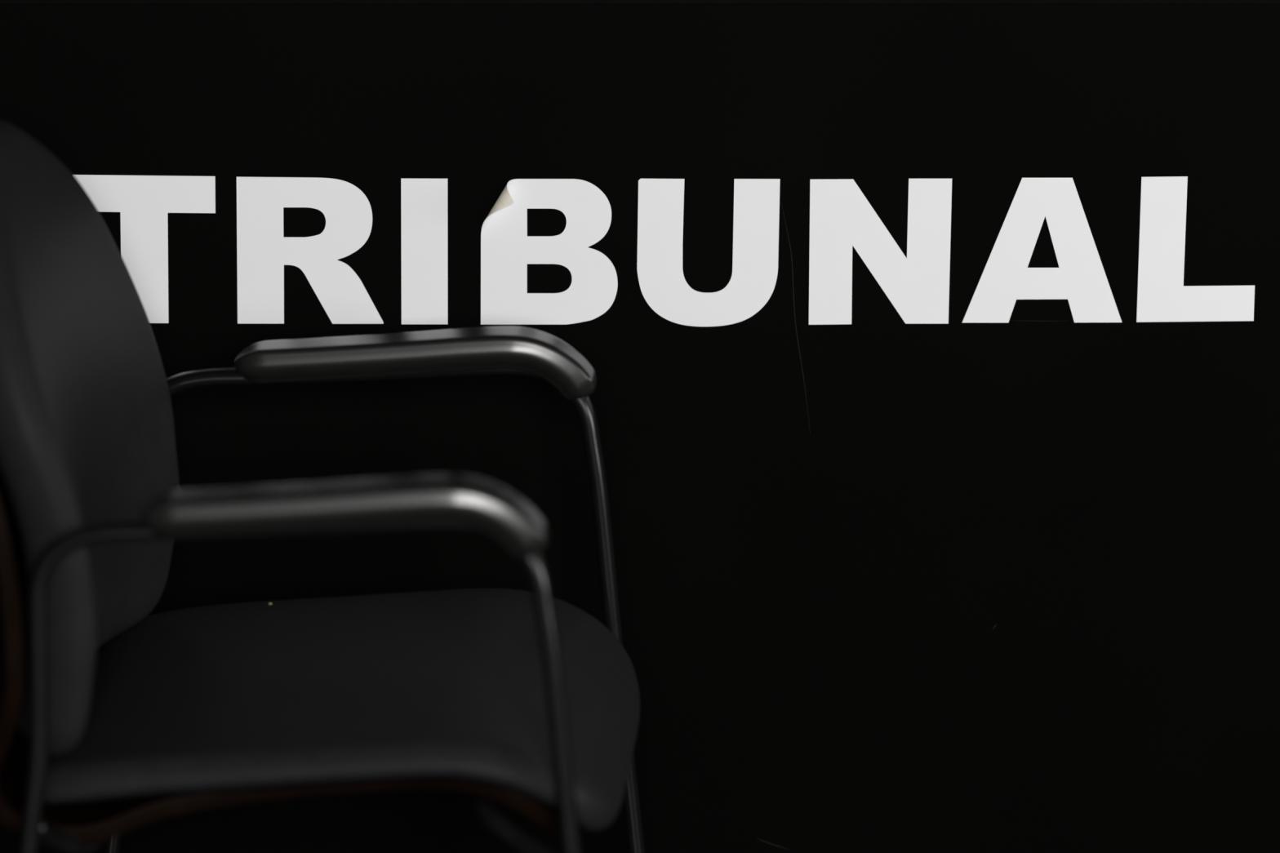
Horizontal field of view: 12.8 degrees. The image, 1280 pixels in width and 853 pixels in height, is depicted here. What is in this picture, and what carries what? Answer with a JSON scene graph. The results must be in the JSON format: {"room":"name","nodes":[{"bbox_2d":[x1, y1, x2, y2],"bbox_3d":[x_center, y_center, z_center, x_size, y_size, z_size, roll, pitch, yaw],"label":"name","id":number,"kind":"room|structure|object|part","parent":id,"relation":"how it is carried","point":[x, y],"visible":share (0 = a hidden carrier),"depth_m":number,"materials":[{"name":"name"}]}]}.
{"room":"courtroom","nodes":[
{"label":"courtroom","id":0,"kind":"room"},
{"bbox_2d":[0,3,1279,852],"bbox_3d":[0.000,0.077,4.772,4.400,0.888,0.120,0,13,0],"label":"wall","id":1,"kind":"structure","parent":0,"point":[886,584],"depth_m":4.69,"materials":[{"name":"black paint"}]},
{"bbox_2d":[73,174,215,323],"bbox_3d":[-0.405,-0.145,4.660,0.117,0.124,0.001,0,13,0],"label":"vinyl letter","id":2,"kind":"object","parent":1,"relation":"attached to","point":[144,203],"visible":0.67,"depth_m":4.65,"materials":[{"name":"white plastic"}]},
{"bbox_2d":[236,176,383,324],"bbox_3d":[-0.271,-0.144,4.660,0.120,0.123,0.001,0,13,0],"label":"vinyl letter","id":3,"kind":"object","parent":1,"relation":"attached to","point":[263,251],"visible":1,"depth_m":4.66,"materials":[{"name":"white plastic"}]},
{"bbox_2d":[400,177,448,324],"bbox_3d":[-0.177,-0.143,4.661,0.039,0.122,0.001,0,13,0],"label":"vinyl letter","id":4,"kind":"object","parent":1,"relation":"attached to","point":[424,202],"visible":1,"depth_m":4.66,"materials":[{"name":"white plastic"}]},
{"bbox_2d":[480,178,617,324],"bbox_3d":[-0.075,-0.141,4.653,0.113,0.122,0.016,0,13,0],"label":"vinyl letter","id":5,"kind":"object","parent":1,"relation":"attached to","point":[507,249],"visible":1,"depth_m":4.66,"materials":[{"name":"white plastic"}]},
{"bbox_2d":[0,0,1279,3],"bbox_3d":[0.000,-1.045,4.517,4.400,1.411,0.124,0,13,0],"label":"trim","id":6,"kind":"structure","parent":1,"relation":"attached to","point":[1,1],"depth_m":4.61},
{"bbox_2d":[636,178,780,326],"bbox_3d":[0.056,-0.142,4.661,0.117,0.124,0.001,0,13,0],"label":"vinyl letter","id":7,"kind":"object","parent":1,"relation":"attached to","point":[664,286],"visible":1,"depth_m":4.66,"materials":[{"name":"white plastic"}]},
{"bbox_2d":[808,178,951,324],"bbox_3d":[0.197,-0.143,4.661,0.116,0.122,0.001,0,13,0],"label":"vinyl letter","id":8,"kind":"object","parent":1,"relation":"attached to","point":[842,218],"visible":1,"depth_m":4.66,"materials":[{"name":"white plastic"}]},
{"bbox_2d":[962,177,1121,322],"bbox_3d":[0.330,-0.144,4.660,0.132,0.121,0.001,0,13,0],"label":"vinyl letter","id":9,"kind":"object","parent":1,"relation":"attached to","point":[1080,278],"visible":1,"depth_m":4.66,"materials":[{"name":"white plastic"}]},
{"bbox_2d":[1136,176,1254,322],"bbox_3d":[0.456,-0.145,4.660,0.096,0.122,0.001,0,13,0],"label":"vinyl letter","id":10,"kind":"object","parent":1,"relation":"attached to","point":[1162,295],"visible":1,"depth_m":4.67,"materials":[{"name":"white plastic"}]},
{"bbox_3d":[0.000,1.105,2.351,4.400,0.050,5.298,0,13,0],"label":"floor","id":11,"kind":"structure","parent":0,"visible":0},
{"bbox_2d":[0,119,644,852],"bbox_3d":[-0.255,0.202,4.271,0.544,0.867,0.560,1,13,3],"label":"armchair","id":12,"kind":"object","parent":11,"relation":"on","point":[526,702],"visible":1,"depth_m":4.14,"materials":[{"name":"black fabric"}]},
{"bbox_3d":[-0.456,0.431,4.073,0.078,0.495,0.023,1,13,3],"label":"leg","id":13,"kind":"part","parent":12,"relation":"part of","materials":[{"name":"black metal"}]},
{"bbox_2d":[0,119,179,757],"bbox_3d":[-0.440,-0.013,4.233,0.133,0.431,0.476,1,13,3],"label":"backrest cushion","id":14,"kind":"object","parent":12,"relation":"on","point":[87,437],"depth_m":4.19,"materials":[{"name":"black fabric"}]},
{"bbox_3d":[-0.426,0.319,4.569,0.078,0.495,0.023,1,13,3],"label":"leg","id":15,"kind":"part","parent":12,"relation":"part of","materials":[{"name":"black metal"}]},
{"bbox_2d":[43,587,639,832],"bbox_3d":[-0.220,0.220,4.272,0.427,0.096,0.472,1,13,3],"label":"seat cushion","id":16,"kind":"object","parent":12,"relation":"on","point":[189,709],"depth_m":4.18,"materials":[{"name":"black fabric"}]},
{"bbox_3d":[-0.038,0.402,4.041,0.072,0.566,0.023,1,13,3],"label":"leg","id":17,"kind":"part","parent":12,"relation":"part of","materials":[{"name":"black metal"}]},
{"bbox_3d":[-0.009,0.290,4.537,0.072,0.566,0.023,1,13,3],"label":"leg","id":18,"kind":"part","parent":12,"relation":"part of","materials":[{"name":"black metal"}]}
]}

